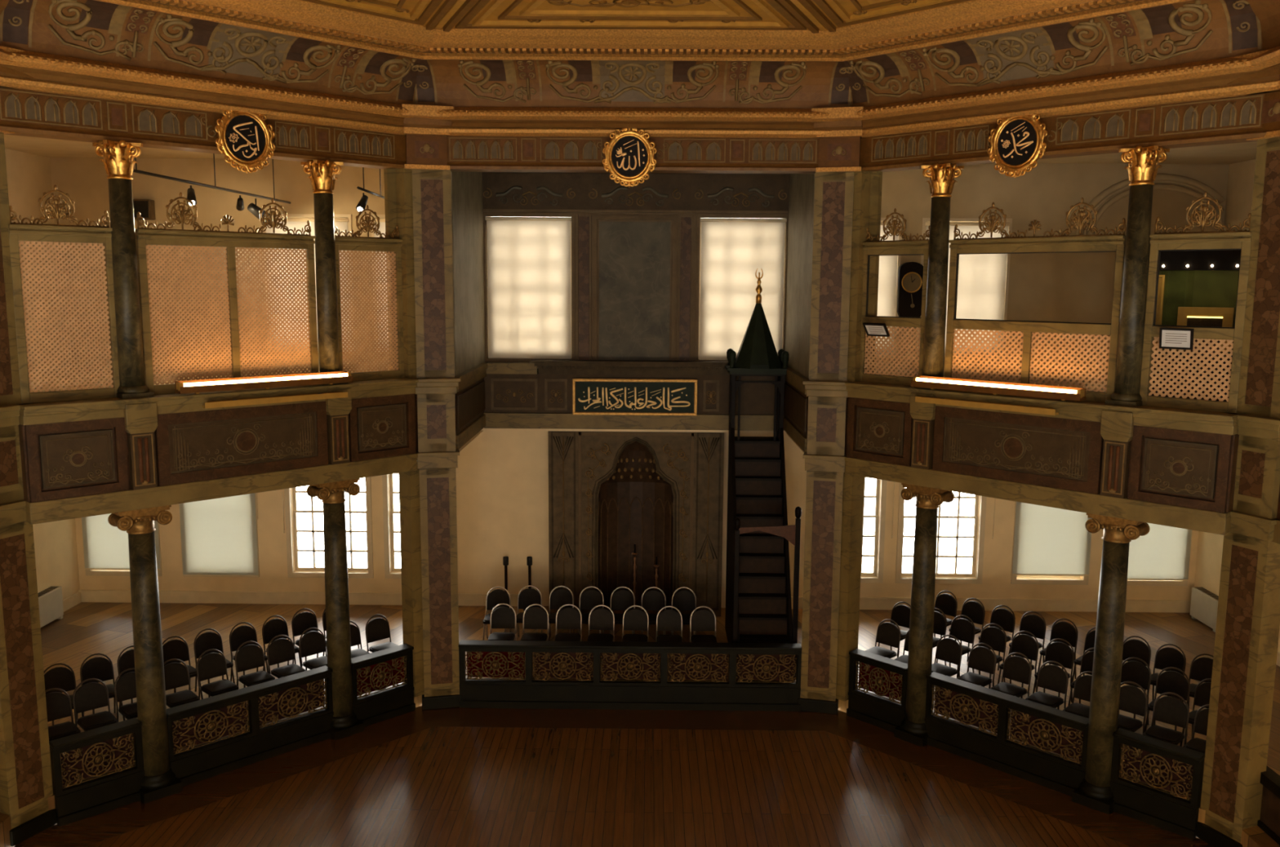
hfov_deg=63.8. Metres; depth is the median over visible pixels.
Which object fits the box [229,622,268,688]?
banquet chair
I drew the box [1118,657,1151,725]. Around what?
banquet chair
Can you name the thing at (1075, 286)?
wall
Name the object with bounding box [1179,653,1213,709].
banquet chair
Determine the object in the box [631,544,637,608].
candlestick
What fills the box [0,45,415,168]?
entablature
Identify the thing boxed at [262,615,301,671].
banquet chair
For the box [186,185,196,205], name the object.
spotlight
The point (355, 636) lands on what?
banquet chair
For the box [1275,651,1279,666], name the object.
baseboard
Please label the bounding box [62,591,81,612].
baseboard
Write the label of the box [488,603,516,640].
banquet chair
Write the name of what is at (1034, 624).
banquet chair
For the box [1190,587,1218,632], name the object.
radiator
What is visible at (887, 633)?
banquet chair
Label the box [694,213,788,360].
window
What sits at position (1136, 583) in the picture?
window
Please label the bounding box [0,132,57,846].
pilaster
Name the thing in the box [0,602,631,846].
floor
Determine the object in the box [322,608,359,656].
banquet chair
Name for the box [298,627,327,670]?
banquet chair
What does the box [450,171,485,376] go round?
wall
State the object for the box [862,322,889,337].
plaque
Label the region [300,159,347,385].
column
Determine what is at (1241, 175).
wall
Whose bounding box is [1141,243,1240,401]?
display case
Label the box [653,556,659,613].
candlestick
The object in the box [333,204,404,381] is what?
lattice screen
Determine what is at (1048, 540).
roller blind
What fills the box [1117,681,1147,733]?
banquet chair
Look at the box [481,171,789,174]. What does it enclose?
ceiling
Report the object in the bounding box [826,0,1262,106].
cove
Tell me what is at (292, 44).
cove
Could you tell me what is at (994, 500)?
pull cord
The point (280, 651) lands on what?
banquet chair
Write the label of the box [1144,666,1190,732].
banquet chair
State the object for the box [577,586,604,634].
banquet chair
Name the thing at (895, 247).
lattice screen
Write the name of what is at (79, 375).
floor
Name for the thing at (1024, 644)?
banquet chair
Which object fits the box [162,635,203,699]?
banquet chair
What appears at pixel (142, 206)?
grille
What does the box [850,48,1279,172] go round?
entablature
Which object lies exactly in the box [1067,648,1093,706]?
banquet chair
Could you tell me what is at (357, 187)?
track
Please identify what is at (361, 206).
spotlight
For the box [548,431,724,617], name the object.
niche
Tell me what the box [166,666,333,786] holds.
balustrade
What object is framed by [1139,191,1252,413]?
lattice screen
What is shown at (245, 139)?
roundel
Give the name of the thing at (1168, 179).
trim
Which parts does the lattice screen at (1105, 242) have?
rail, opening trim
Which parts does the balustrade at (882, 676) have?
rail, frame, carved panel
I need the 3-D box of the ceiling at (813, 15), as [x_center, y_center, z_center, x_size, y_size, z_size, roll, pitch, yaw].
[-0.155,-4.003,7.226,10.000,0.170,10.000,0,8,1]
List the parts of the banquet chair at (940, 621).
seat, backrest, frame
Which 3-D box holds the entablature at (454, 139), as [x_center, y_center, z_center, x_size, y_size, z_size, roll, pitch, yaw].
[-0.099,-3.803,13.794,6.335,0.770,0.994,0,8,1]
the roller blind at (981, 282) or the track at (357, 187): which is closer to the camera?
the track at (357, 187)
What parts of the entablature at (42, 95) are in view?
arcade panel, arcade panel, architrave, arcade panel, arcade panel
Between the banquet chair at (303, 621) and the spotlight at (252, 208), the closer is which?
the banquet chair at (303, 621)
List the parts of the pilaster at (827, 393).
panel, pedestal cornice, pedestal block panel, panel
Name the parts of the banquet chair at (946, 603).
backrest, frame, seat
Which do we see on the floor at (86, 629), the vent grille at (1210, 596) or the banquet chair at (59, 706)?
the banquet chair at (59, 706)
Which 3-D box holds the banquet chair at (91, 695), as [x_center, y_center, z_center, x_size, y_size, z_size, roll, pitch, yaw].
[-6.739,3.658,12.741,0.417,0.888,0.481,-7,11,-42]
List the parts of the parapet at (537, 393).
rail, panel molding, panel molding, cornice, panel molding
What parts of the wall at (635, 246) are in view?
strip molding, panel molding, marble panel, strip molding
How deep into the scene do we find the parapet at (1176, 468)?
12.19 m
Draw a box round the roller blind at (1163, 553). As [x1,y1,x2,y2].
[1127,523,1191,581]
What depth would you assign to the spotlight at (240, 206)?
15.64 m
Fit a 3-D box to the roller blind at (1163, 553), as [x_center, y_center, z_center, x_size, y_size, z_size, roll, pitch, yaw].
[9.182,1.686,18.310,1.440,2.285,0.065,0,8,1]
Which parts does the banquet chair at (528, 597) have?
leg, seat, backrest, frame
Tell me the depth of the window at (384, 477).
18.58 m
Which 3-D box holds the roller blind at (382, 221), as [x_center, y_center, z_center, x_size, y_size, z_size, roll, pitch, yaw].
[-3.889,-2.383,17.891,1.450,2.325,0.058,0,8,1]
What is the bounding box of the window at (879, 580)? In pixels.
[860,477,886,583]
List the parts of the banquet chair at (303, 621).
frame, backrest, seat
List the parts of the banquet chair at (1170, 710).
seat, frame, backrest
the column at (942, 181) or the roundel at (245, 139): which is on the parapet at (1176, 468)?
the column at (942, 181)
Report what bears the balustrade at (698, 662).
on the floor at (453, 777)
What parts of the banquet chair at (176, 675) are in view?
backrest, frame, seat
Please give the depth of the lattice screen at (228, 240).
12.53 m
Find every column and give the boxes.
[92,139,153,399]
[107,505,182,804]
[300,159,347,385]
[306,478,364,741]
[893,483,954,747]
[914,163,964,389]
[1071,513,1150,815]
[1105,145,1169,406]
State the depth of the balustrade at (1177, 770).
11.87 m
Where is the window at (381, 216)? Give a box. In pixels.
[370,214,385,351]
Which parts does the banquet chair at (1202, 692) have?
leg, seat, frame, backrest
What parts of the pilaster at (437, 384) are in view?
panel, pedestal cornice, pedestal block panel, panel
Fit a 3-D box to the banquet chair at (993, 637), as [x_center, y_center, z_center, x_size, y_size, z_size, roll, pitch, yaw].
[5.082,3.418,15.079,0.481,0.888,0.417,-7,11,-44]
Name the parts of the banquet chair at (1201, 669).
seat, frame, backrest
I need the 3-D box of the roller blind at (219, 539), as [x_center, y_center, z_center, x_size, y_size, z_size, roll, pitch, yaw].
[-7.577,1.596,18.464,1.440,2.375,0.065,0,8,1]
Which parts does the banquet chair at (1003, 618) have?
seat, backrest, frame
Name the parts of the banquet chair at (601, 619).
seat, backrest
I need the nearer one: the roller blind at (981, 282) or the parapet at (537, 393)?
the parapet at (537, 393)
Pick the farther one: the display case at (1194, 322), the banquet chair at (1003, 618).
the banquet chair at (1003, 618)
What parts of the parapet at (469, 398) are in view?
painted panel, rail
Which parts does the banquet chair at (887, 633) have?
seat, backrest, frame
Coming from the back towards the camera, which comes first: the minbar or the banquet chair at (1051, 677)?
the minbar
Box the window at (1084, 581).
[1010,502,1088,585]
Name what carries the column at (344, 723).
on the floor at (453, 777)
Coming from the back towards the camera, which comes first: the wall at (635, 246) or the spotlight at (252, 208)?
the wall at (635, 246)
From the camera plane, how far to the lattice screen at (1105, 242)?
12.46 m
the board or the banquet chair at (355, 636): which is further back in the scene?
the board
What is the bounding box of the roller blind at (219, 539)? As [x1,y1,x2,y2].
[178,493,258,577]
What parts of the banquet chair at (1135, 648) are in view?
backrest, frame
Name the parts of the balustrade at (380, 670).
carved panel, frame, rail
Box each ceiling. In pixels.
[4,134,1257,164]
[301,0,972,33]
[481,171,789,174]
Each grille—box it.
[37,586,58,597]
[133,200,148,217]
[1195,587,1218,600]
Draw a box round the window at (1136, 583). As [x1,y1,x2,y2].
[1127,580,1187,586]
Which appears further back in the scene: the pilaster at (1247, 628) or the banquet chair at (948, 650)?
the banquet chair at (948, 650)
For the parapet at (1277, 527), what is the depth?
10.66 m
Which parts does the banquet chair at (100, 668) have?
backrest, frame, seat, leg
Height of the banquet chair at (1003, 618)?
0.888 m
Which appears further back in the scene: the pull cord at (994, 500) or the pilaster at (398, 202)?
the pull cord at (994, 500)
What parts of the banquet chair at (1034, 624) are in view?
seat, backrest, frame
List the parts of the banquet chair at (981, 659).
seat, backrest, frame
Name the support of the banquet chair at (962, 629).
on the floor at (1195, 638)
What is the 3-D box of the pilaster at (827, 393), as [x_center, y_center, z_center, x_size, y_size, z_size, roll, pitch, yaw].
[2.636,0.375,14.563,0.680,7.700,0.410,2,8,13]
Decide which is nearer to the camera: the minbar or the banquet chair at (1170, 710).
the banquet chair at (1170, 710)
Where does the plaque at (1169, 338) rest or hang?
attached to the lattice screen at (1219, 240)
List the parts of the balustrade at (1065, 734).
carved panel, frame, rail, carved panel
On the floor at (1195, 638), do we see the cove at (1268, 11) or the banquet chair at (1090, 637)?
the banquet chair at (1090, 637)
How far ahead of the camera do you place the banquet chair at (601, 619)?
15.92 m
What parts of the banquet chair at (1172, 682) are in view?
leg, seat, backrest, frame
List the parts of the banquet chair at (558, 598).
leg, seat, frame, backrest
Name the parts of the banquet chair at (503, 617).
seat, backrest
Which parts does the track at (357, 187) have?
rail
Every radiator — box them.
[37,586,63,627]
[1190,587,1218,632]
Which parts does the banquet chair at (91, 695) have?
backrest, frame, seat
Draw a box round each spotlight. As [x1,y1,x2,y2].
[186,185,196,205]
[235,195,244,210]
[247,198,271,222]
[355,192,368,211]
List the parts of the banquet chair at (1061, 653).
leg, seat, backrest, frame, leg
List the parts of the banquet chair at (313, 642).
backrest, seat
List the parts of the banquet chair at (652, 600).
seat, frame, backrest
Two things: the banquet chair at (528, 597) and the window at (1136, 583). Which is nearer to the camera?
the banquet chair at (528, 597)
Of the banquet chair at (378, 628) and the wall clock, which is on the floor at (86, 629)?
the banquet chair at (378, 628)
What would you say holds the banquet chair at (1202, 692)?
on the floor at (1195, 638)
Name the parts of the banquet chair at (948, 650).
seat, backrest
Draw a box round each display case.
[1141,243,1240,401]
[1184,317,1222,354]
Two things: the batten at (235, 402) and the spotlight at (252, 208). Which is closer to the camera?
the batten at (235, 402)
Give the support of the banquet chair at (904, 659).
on the floor at (1195, 638)
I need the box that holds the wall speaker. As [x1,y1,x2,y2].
[133,199,155,220]
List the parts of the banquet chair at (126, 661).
frame, backrest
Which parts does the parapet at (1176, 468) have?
panel frame, painted panel, painted panel, panel frame, rail, painted panel, panel frame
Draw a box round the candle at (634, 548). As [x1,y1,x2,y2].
[633,544,635,553]
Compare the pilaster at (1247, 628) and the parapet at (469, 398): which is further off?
the parapet at (469, 398)
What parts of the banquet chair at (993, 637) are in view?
seat, backrest, frame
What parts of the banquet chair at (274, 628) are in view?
frame, backrest, seat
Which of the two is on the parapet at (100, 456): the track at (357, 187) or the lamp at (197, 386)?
the lamp at (197, 386)
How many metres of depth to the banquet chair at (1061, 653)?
14.51 m
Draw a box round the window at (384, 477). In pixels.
[382,473,401,578]
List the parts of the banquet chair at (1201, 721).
seat, frame, backrest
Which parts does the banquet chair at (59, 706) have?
backrest, frame, seat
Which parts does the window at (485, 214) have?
sash, sash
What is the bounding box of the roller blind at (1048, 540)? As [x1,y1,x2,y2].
[1012,502,1092,576]
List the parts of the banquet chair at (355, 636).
backrest, frame, seat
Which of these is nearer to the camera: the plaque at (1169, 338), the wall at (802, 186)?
the plaque at (1169, 338)
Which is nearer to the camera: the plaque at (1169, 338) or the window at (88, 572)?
the plaque at (1169, 338)
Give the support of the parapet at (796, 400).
on the floor at (79, 375)
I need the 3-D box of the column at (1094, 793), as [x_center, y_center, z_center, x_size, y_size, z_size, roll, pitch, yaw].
[5.544,2.816,12.181,0.440,3.550,0.610,-7,11,-44]
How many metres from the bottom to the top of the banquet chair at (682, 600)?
0.888 m
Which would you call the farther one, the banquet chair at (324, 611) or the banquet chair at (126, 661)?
the banquet chair at (324, 611)
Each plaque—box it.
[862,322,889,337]
[1159,327,1193,350]
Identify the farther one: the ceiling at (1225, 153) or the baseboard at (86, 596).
the baseboard at (86, 596)
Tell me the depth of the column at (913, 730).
13.79 m
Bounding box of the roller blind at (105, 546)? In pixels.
[81,513,160,570]
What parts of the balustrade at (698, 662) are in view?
carved panel, carved panel, frame, rail, carved panel, carved panel, carved panel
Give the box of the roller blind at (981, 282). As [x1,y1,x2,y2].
[924,222,1010,357]
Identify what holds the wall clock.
attached to the wall at (1075, 286)
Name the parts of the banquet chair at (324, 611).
frame, backrest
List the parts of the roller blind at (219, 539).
cord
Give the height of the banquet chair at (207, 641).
0.888 m
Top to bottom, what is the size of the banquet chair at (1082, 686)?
0.888 m
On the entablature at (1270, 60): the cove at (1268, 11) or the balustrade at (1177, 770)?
the cove at (1268, 11)
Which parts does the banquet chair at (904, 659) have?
seat, frame, backrest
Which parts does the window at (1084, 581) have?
sash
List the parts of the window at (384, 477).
sash, sash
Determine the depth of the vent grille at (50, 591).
17.52 m
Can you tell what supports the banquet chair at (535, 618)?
on the floor at (86, 629)
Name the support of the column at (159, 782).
on the floor at (453, 777)
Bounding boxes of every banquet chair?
[44,663,84,732]
[44,688,80,741]
[72,678,117,731]
[80,653,125,720]
[114,668,137,722]
[117,645,134,707]
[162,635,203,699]
[163,658,199,708]
[193,628,235,697]
[196,648,239,697]
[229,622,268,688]
[235,641,275,687]
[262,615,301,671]
[266,635,306,678]
[291,608,327,671]
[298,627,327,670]
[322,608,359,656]
[350,621,369,658]
[365,614,397,653]
[482,586,511,640]
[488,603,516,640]
[514,585,542,640]
[520,604,548,641]
[548,586,573,641]
[554,604,582,641]
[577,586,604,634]
[586,604,614,641]
[609,586,635,635]
[622,605,648,642]
[640,586,666,635]
[656,605,682,642]
[671,586,696,635]
[689,606,716,643]
[865,619,900,658]
[878,601,910,653]
[893,630,909,664]
[931,635,962,676]
[933,591,957,641]
[933,608,946,666]
[936,615,975,678]
[948,598,985,662]
[955,643,996,687]
[966,623,1006,688]
[977,605,1015,671]
[990,652,1031,697]
[997,631,1039,698]
[1008,611,1046,666]
[1025,661,1068,709]
[1032,638,1074,709]
[1036,618,1078,679]
[1062,671,1092,719]
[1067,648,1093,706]
[1071,626,1096,682]
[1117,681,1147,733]
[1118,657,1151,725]
[1122,635,1151,692]
[1142,692,1189,745]
[1144,644,1186,702]
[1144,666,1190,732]
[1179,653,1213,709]
[1179,679,1211,746]
[1182,704,1208,753]
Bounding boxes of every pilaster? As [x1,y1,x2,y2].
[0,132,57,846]
[383,168,424,697]
[412,168,462,710]
[797,171,853,715]
[835,170,882,702]
[1195,137,1279,846]
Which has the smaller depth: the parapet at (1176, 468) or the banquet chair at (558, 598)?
the parapet at (1176, 468)
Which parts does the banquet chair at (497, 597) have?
leg, seat, leg, backrest, frame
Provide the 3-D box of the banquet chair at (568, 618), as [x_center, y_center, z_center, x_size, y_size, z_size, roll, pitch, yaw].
[-1.109,3.277,15.800,0.417,0.888,0.481,1,8,1]
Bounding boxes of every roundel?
[214,109,275,173]
[602,128,657,187]
[986,114,1047,177]
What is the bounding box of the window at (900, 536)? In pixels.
[895,483,986,584]
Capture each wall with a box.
[4,148,79,599]
[49,157,1229,608]
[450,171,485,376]
[482,172,789,362]
[785,173,814,378]
[1194,159,1279,653]
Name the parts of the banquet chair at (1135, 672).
backrest, frame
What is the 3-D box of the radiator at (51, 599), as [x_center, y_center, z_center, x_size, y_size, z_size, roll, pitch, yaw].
[-10.123,3.152,17.439,0.200,0.565,0.840,0,8,1]
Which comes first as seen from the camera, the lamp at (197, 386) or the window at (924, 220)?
the lamp at (197, 386)
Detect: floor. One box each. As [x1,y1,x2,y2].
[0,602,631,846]
[13,706,1213,846]
[29,374,1106,453]
[635,608,1279,846]
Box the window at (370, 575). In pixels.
[284,476,373,578]
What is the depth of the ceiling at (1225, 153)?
16.57 m
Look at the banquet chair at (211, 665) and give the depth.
13.83 m
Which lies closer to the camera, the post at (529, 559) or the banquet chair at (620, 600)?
the banquet chair at (620, 600)
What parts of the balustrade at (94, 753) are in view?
frame, rail, carved panel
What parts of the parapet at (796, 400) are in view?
painted panel, rail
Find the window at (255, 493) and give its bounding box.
[182,493,259,577]
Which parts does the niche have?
frame molding, arch molding, molding, frame molding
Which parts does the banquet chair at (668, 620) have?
seat, backrest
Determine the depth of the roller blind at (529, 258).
17.20 m
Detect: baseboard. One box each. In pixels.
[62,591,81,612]
[78,590,1191,613]
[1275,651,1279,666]
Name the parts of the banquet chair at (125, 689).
frame, backrest, seat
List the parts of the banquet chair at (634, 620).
seat, backrest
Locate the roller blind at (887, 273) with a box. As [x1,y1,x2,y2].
[875,222,898,356]
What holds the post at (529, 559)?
on the floor at (86, 629)
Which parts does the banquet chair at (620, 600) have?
seat, backrest, frame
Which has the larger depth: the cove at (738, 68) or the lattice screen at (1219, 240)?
the cove at (738, 68)
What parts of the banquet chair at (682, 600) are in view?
backrest, frame, seat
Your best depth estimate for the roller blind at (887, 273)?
17.81 m
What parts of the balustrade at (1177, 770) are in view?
carved panel, frame, rail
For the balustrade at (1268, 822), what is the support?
on the floor at (453, 777)
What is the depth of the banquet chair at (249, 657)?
14.17 m
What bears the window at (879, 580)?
in the wall at (1075, 286)
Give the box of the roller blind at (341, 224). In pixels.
[266,217,351,353]
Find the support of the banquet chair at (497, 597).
on the floor at (86, 629)
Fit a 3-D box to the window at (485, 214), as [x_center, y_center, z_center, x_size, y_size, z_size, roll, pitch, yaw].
[-1.856,-2.275,17.255,1.540,2.470,0.230,0,8,1]
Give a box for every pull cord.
[282,489,284,533]
[991,499,995,539]
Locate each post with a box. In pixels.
[502,556,513,610]
[522,556,532,611]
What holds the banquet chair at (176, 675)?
on the floor at (86, 629)
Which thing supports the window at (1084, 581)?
in the wall at (1075, 286)
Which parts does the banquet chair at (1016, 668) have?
seat, backrest, frame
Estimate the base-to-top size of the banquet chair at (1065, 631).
0.888 m
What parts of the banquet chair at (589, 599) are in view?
seat, backrest, frame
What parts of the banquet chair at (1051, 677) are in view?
seat, backrest, frame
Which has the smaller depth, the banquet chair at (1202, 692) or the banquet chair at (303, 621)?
the banquet chair at (1202, 692)
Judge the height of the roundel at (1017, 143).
0.816 m
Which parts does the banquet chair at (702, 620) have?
backrest, seat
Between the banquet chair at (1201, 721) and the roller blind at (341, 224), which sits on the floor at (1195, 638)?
the banquet chair at (1201, 721)
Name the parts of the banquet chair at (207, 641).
leg, frame, backrest, seat, leg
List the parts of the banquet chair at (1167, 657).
leg, seat, backrest, frame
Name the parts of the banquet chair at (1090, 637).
leg, seat, frame, backrest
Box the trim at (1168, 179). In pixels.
[1075,173,1225,235]
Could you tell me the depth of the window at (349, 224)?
17.78 m
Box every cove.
[0,0,435,104]
[0,0,1279,50]
[414,28,851,108]
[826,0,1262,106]
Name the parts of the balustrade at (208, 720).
carved panel, frame, rail, carved panel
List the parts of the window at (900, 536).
sash, sash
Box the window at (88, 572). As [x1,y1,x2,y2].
[84,522,162,576]
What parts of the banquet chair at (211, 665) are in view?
backrest, frame, seat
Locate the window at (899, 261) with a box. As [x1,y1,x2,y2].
[880,217,902,355]
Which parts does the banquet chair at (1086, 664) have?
leg, seat, frame, backrest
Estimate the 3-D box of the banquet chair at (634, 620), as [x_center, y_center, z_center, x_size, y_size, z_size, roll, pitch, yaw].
[-0.077,3.290,15.761,0.417,0.888,0.481,1,8,3]
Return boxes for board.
[572,377,697,416]
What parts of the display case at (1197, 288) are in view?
gilt frame, gilt frame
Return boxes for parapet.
[17,377,418,524]
[454,362,488,448]
[483,359,785,431]
[783,366,808,452]
[844,381,1239,535]
[1271,486,1279,544]
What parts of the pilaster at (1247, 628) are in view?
panel, pedestal cornice, pedestal block panel, panel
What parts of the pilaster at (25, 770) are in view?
panel, pedestal block panel, pedestal cornice, panel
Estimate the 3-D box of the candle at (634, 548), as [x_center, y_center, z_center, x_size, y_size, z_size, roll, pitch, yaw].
[-0.091,2.178,17.882,0.032,0.150,0.030,0,8,1]
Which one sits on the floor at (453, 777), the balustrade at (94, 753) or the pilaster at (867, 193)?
the balustrade at (94, 753)
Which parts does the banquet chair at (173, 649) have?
backrest, frame, seat, leg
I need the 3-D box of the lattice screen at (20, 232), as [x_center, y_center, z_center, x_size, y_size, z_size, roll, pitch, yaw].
[-6.325,-1.429,11.320,1.030,2.355,0.165,-7,11,-44]
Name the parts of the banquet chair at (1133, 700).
seat, backrest, leg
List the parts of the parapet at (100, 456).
panel frame, painted panel, rail, panel frame, painted panel, panel frame, painted panel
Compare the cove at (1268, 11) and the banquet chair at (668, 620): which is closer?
the cove at (1268, 11)
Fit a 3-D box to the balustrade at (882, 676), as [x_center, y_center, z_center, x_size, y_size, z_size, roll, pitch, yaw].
[3.386,3.786,14.534,0.210,0.960,0.930,-7,11,-44]
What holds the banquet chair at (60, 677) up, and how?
on the floor at (86, 629)
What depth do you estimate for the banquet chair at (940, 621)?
15.81 m
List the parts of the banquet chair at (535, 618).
seat, backrest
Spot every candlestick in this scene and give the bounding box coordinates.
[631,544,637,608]
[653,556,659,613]
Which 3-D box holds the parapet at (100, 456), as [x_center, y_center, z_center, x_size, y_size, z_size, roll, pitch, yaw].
[-4.908,0.207,12.877,5.020,1.290,0.560,-7,11,-44]
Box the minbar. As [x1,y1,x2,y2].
[724,268,801,677]
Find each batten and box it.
[201,391,347,408]
[915,395,1058,415]
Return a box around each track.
[133,149,291,204]
[356,167,384,199]
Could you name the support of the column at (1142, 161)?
on the parapet at (1176, 468)
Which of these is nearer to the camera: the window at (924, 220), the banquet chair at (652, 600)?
the banquet chair at (652, 600)
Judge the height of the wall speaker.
0.340 m
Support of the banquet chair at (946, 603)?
on the floor at (1195, 638)
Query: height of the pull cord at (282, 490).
1.530 m
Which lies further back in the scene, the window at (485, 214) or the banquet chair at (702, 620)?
the window at (485, 214)
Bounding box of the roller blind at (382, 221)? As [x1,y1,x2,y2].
[373,218,388,353]
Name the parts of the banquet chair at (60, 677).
backrest, frame, seat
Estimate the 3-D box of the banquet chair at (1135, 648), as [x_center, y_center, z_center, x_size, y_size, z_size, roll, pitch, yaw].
[6.947,3.500,14.576,0.481,0.888,0.417,-7,11,-44]
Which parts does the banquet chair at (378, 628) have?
backrest, seat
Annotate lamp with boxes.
[174,371,352,394]
[911,375,1086,400]
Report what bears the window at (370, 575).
in the wall at (1075, 286)
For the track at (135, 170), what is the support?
hanging from the ceiling at (1225, 153)
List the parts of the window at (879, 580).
sash, sash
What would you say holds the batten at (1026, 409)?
attached to the parapet at (1176, 468)
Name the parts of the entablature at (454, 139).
arcade panel, arcade panel, architrave, arcade panel, arcade panel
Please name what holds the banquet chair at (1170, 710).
on the floor at (1195, 638)
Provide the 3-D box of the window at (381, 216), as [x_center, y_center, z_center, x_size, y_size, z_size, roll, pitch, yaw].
[-3.888,-2.447,18.009,1.530,2.370,0.230,0,8,1]
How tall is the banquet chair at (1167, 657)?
0.888 m
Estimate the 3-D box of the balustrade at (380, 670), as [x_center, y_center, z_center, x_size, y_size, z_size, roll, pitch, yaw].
[-3.677,3.728,14.610,0.970,0.960,0.210,-7,11,-44]
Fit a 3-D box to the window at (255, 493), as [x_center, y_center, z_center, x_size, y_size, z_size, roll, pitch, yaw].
[-7.590,1.595,18.599,1.380,2.370,0.230,0,8,1]
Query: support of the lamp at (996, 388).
on the parapet at (1176, 468)
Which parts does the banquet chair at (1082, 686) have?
seat, frame, backrest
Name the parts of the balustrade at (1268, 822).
rail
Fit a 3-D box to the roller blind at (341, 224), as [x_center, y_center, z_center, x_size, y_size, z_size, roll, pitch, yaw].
[-5.769,-2.398,17.908,1.450,2.325,0.058,0,8,1]
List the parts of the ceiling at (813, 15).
molding, gilt molding, molding, panel molding, molding, molding, gilt molding, panel molding, molding, gilt molding, molding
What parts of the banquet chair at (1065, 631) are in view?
leg, seat, backrest, frame, leg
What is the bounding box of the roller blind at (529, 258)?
[484,217,571,359]
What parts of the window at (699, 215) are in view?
sash, sash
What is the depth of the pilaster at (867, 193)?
14.31 m
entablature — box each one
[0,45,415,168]
[0,45,1279,85]
[401,103,863,173]
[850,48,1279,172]
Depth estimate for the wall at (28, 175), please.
17.54 m
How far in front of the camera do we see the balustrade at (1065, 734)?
13.14 m
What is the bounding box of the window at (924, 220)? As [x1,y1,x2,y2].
[916,217,1012,355]
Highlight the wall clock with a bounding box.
[897,262,923,317]
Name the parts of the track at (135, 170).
rail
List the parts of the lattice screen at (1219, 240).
rail, opening trim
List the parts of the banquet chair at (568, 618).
seat, backrest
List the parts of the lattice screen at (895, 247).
rail, opening trim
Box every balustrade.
[48,718,144,826]
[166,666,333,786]
[351,644,415,727]
[458,640,801,711]
[846,648,907,733]
[924,671,1088,796]
[1109,728,1204,840]
[1257,766,1279,845]
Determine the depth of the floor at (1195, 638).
16.95 m
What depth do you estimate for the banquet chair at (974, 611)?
16.36 m
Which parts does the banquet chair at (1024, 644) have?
leg, seat, backrest, frame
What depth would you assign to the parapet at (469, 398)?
15.75 m
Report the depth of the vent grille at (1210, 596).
17.84 m
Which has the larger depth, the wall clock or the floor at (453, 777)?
the wall clock
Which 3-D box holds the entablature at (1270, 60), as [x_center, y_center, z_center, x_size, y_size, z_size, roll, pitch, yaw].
[-0.181,-2.671,5.492,13.900,0.760,10.104,0,8,1]
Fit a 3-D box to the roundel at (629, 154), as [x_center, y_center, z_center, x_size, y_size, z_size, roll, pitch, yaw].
[-0.140,-3.591,13.828,0.740,0.816,0.089,0,8,1]
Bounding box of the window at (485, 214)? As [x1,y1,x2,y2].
[483,212,574,362]
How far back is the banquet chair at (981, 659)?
14.29 m
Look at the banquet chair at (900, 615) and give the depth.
16.18 m
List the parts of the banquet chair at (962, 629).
backrest, frame, seat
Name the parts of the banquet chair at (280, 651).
backrest, frame, seat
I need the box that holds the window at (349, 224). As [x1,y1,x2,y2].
[262,213,355,351]
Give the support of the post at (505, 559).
on the floor at (86, 629)
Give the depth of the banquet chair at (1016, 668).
13.93 m
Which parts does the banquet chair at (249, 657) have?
backrest, frame, seat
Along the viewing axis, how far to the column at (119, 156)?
11.57 m
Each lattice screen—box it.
[8,184,119,404]
[134,191,318,395]
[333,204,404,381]
[859,208,929,386]
[944,197,1126,402]
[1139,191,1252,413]
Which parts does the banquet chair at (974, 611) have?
seat, backrest, frame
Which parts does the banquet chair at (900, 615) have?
backrest, frame, seat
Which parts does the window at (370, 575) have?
sash, sash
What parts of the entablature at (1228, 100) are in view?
arcade panel, arcade panel, architrave, arcade panel, arcade panel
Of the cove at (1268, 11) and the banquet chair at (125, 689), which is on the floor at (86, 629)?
the banquet chair at (125, 689)
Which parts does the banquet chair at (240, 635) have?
leg, frame, backrest, seat, leg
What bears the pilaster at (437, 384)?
on the floor at (453, 777)
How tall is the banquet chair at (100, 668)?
0.888 m
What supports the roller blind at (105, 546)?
attached to the window at (88, 572)

